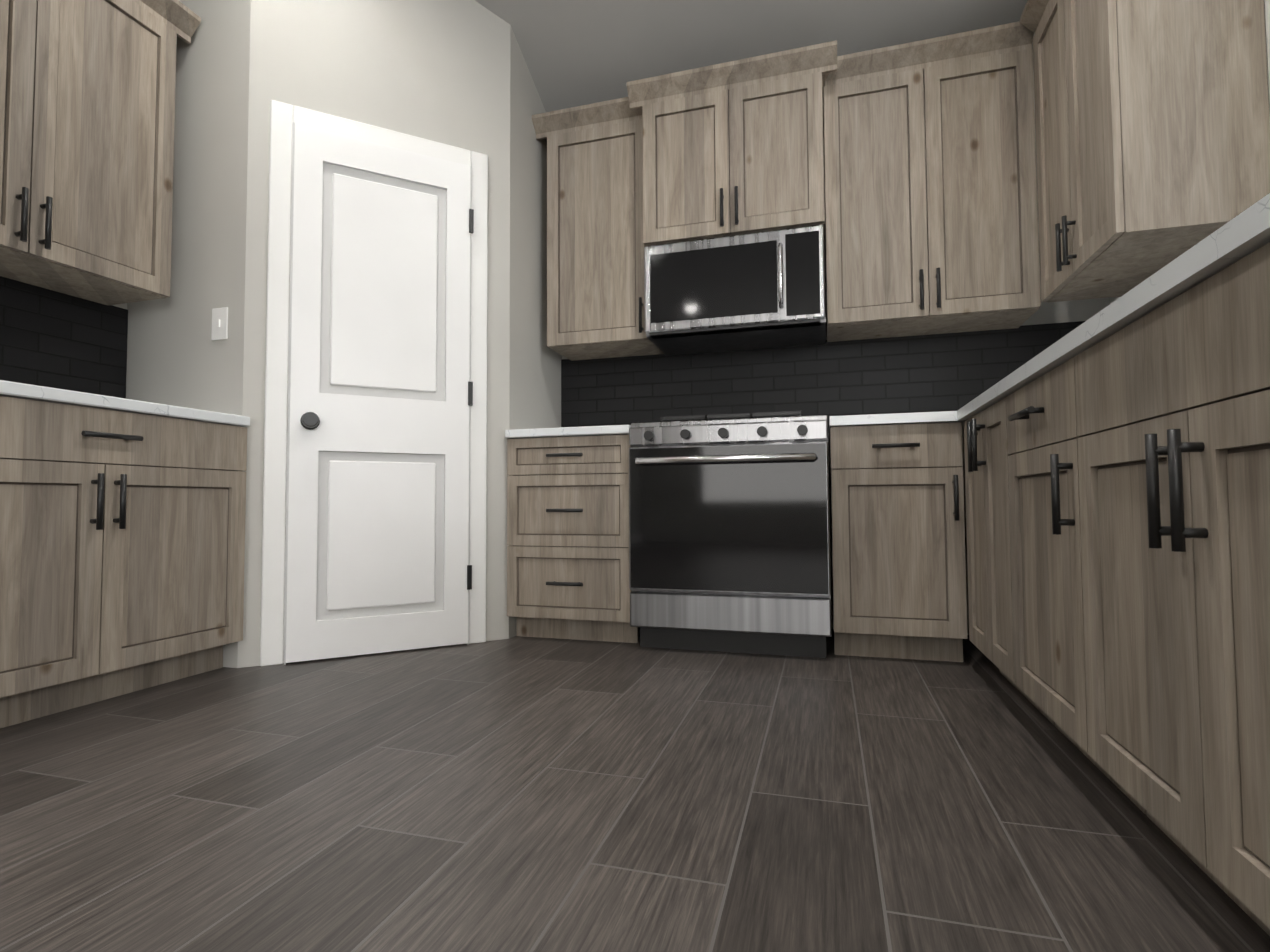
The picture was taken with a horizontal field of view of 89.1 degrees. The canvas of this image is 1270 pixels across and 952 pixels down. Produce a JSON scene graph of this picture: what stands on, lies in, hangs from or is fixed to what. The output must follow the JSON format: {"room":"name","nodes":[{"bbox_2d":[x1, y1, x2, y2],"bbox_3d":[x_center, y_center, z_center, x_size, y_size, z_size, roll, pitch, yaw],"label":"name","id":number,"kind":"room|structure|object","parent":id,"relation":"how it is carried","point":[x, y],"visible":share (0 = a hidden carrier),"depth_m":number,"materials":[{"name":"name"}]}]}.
{"room":"kitchen","nodes":[
{"label":"kitchen","id":0,"kind":"room"},
{"bbox_2d":[112,303,126,308],"bbox_3d":[-2.747,-0.964,0.291,0.140,3.150,7.640,-1,-3,16],"label":"wall","id":1,"kind":"structure","parent":0,"point":[124,306],"depth_m":2.53,"materials":[{"name":"beige paint"}]},
{"bbox_2d":[0,276,127,398],"bbox_3d":[-2.133,-0.447,2.069,0.012,0.449,0.957,-1,-3,16],"label":"backsplash","id":2,"kind":"structure","parent":1,"relation":"attached to","point":[52,339],"depth_m":2.31,"materials":[{"name":"black tile"}]},
{"bbox_2d":[0,0,200,304],"bbox_3d":[-1.966,-1.219,2.043,0.367,1.098,0.942,-1,-3,16],"label":"upper cabinet","id":3,"kind":"object","parent":1,"relation":"attached to","point":[87,104],"visible":1,"depth_m":2.14,"materials":[{"name":"brown wood"}]},
{"bbox_2d":[126,0,561,667],"bbox_3d":[-1.196,-0.814,2.987,1.299,3.060,1.299,-1,-3,16],"label":"wall","id":4,"kind":"structure","parent":0,"point":[454,72],"depth_m":2.52,"materials":[{"name":"beige paint"}]},
{"bbox_2d":[211,307,227,340],"bbox_3d":[-1.546,-0.566,2.397,0.075,0.120,0.012,-1,-3,16],"label":"switch plate","id":5,"kind":"object","parent":4,"relation":"attached to","point":[219,323],"visible":1,"depth_m":2.40,"materials":[{"name":"white plastic"}]},
{"bbox_2d":[260,100,487,665],"bbox_3d":[-1.004,-0.357,2.585,0.593,2.111,0.593,-1,-3,16],"label":"pantry door","id":6,"kind":"structure","parent":4,"relation":"in","point":[374,487],"depth_m":2.54,"materials":[{"name":"white"}]},
{"bbox_2d":[0,627,1269,951],"bbox_3d":[1.624,0.579,-1.139,9.300,0.100,7.800,-1,-3,16],"label":"floor","id":7,"kind":"structure","parent":0,"point":[534,795],"depth_m":1.21,"materials":[{"name":"grey tile"}]},
{"bbox_2d":[0,396,246,727],"bbox_3d":[-1.818,0.243,1.948,0.654,0.868,0.957,-1,-3,16],"label":"base cabinet","id":8,"kind":"object","parent":7,"relation":"on","point":[122,549],"visible":1,"depth_m":1.89,"materials":[{"name":"brown wood"}]},
{"bbox_2d":[0,380,249,426],"bbox_3d":[-1.831,-0.210,1.970,0.632,0.035,0.957,-1,-3,16],"label":"countertop","id":9,"kind":"structure","parent":8,"relation":"on","point":[35,392],"depth_m":1.89,"materials":[{"name":"white stone"}]},
{"bbox_2d":[507,435,634,642],"bbox_3d":[-0.198,0.278,3.001,0.562,0.868,0.617,-1,-3,16],"label":"base cabinet","id":10,"kind":"object","parent":7,"relation":"on","point":[568,497],"depth_m":2.72,"materials":[{"name":"brown wood"}]},
{"bbox_2d":[505,425,630,438],"bbox_3d":[-0.204,-0.175,3.006,0.564,0.035,0.627,-1,-3,16],"label":"countertop","id":11,"kind":"structure","parent":10,"relation":"on","point":[569,431],"depth_m":2.71,"materials":[{"name":"white stone"}]},
{"bbox_2d":[629,411,831,657],"bbox_3d":[0.425,0.218,2.738,0.767,0.959,0.719,-1,-3,16],"label":"range","id":12,"kind":"object","parent":7,"relation":"on","point":[729,535],"visible":1,"depth_m":2.46,"materials":[{"name":"silver metal"}]},
{"bbox_2d":[635,426,854,655],"bbox_3d":[0.467,0.266,2.805,0.861,0.868,0.617,-1,-3,16],"label":"base cabinet","id":13,"kind":"object","parent":7,"relation":"on","point":[842,524],"depth_m":2.40,"materials":[{"name":"brown wood"}]},
{"bbox_2d":[851,422,967,661],"bbox_3d":[1.039,0.256,2.636,0.451,0.868,0.617,-1,-3,16],"label":"base cabinet","id":14,"kind":"object","parent":7,"relation":"on","point":[898,563],"depth_m":2.34,"materials":[{"name":"brown wood"}]},
{"bbox_2d":[964,405,999,671],"bbox_3d":[1.352,0.223,1.878,0.580,0.868,0.620,-1,-3,16],"label":"base cabinet","id":15,"kind":"object","parent":7,"relation":"on","point":[979,448],"depth_m":2.01,"materials":[{"name":"brown wood"}]},
{"bbox_2d":[992,370,1063,734],"bbox_3d":[1.211,0.203,1.400,0.580,0.868,0.622,-1,-3,16],"label":"base cabinet","id":16,"kind":"object","parent":7,"relation":"on","point":[1023,421],"depth_m":1.57,"materials":[{"name":"brown wood"}]},
{"bbox_2d":[1052,242,1269,935],"bbox_3d":[1.026,0.178,0.777,0.580,0.868,0.922,-1,-3,16],"label":"base cabinet","id":17,"kind":"object","parent":7,"relation":"on","point":[1117,486],"depth_m":0.89,"materials":[{"name":"brown wood"}]},
{"bbox_2d":[829,193,1269,436],"bbox_3d":[1.135,-0.258,1.218,1.459,0.035,3.299,-1,-3,16],"label":"countertop","id":18,"kind":"structure","parent":17,"relation":"on","point":[1246,232],"depth_m":0.99,"materials":[{"name":"white stone"}]},
{"bbox_2d":[475,0,1034,111],"bbox_3d":[1.621,-3.563,-0.898,9.280,4.103,7.640,-1,-3,16],"label":"ceiling","id":19,"kind":"structure","parent":0,"point":[575,53],"depth_m":2.83,"materials":[{"name":"paint"}]},
{"bbox_2d":[562,70,1109,634],"bbox_3d":[2.701,-0.657,2.579,9.000,2.670,0.140,-1,-3,16],"label":"wall","id":20,"kind":"structure","parent":0,"point":[1062,312],"depth_m":2.78,"materials":[{"name":"beige paint"}]},
{"bbox_2d":[532,21,1040,360],"bbox_3d":[0.569,-1.193,2.912,2.142,1.123,0.467,-1,-3,16],"label":"upper cabinet","id":21,"kind":"object","parent":20,"relation":"attached to","point":[918,170],"visible":1,"depth_m":2.71,"materials":[{"name":"brown wood"}]},
{"bbox_2d":[644,225,825,355],"bbox_3d":[0.462,-0.822,2.926,0.767,0.403,0.471,-1,-3,16],"label":"microwave","id":22,"kind":"object","parent":21,"relation":"attached to","point":[760,290],"visible":1,"depth_m":2.75,"materials":[{"name":"silver metal"}]},
{"bbox_2d":[561,321,1084,432],"bbox_3d":[0.804,-0.417,3.051,2.484,0.439,0.012,-1,-3,16],"label":"backsplash","id":23,"kind":"structure","parent":20,"relation":"attached to","point":[933,373],"depth_m":3.04,"materials":[{"name":"black tile"}]},
{"bbox_2d":[1110,0,1269,303],"bbox_3d":[1.878,-0.832,2.085,0.138,2.987,1.284,-1,-3,16],"label":"wall","id":24,"kind":"structure","parent":0,"point":[1267,33],"depth_m":1.73,"materials":[{"name":"grey paint"}]},
{"bbox_2d":[1020,0,1269,301],"bbox_3d":[1.587,-1.234,2.079,0.397,1.123,0.725,-1,-3,16],"label":"upper cabinet","id":25,"kind":"object","parent":24,"relation":"attached to","point":[1152,124],"visible":1,"depth_m":1.81,"materials":[{"name":"brown wood"}]}
]}

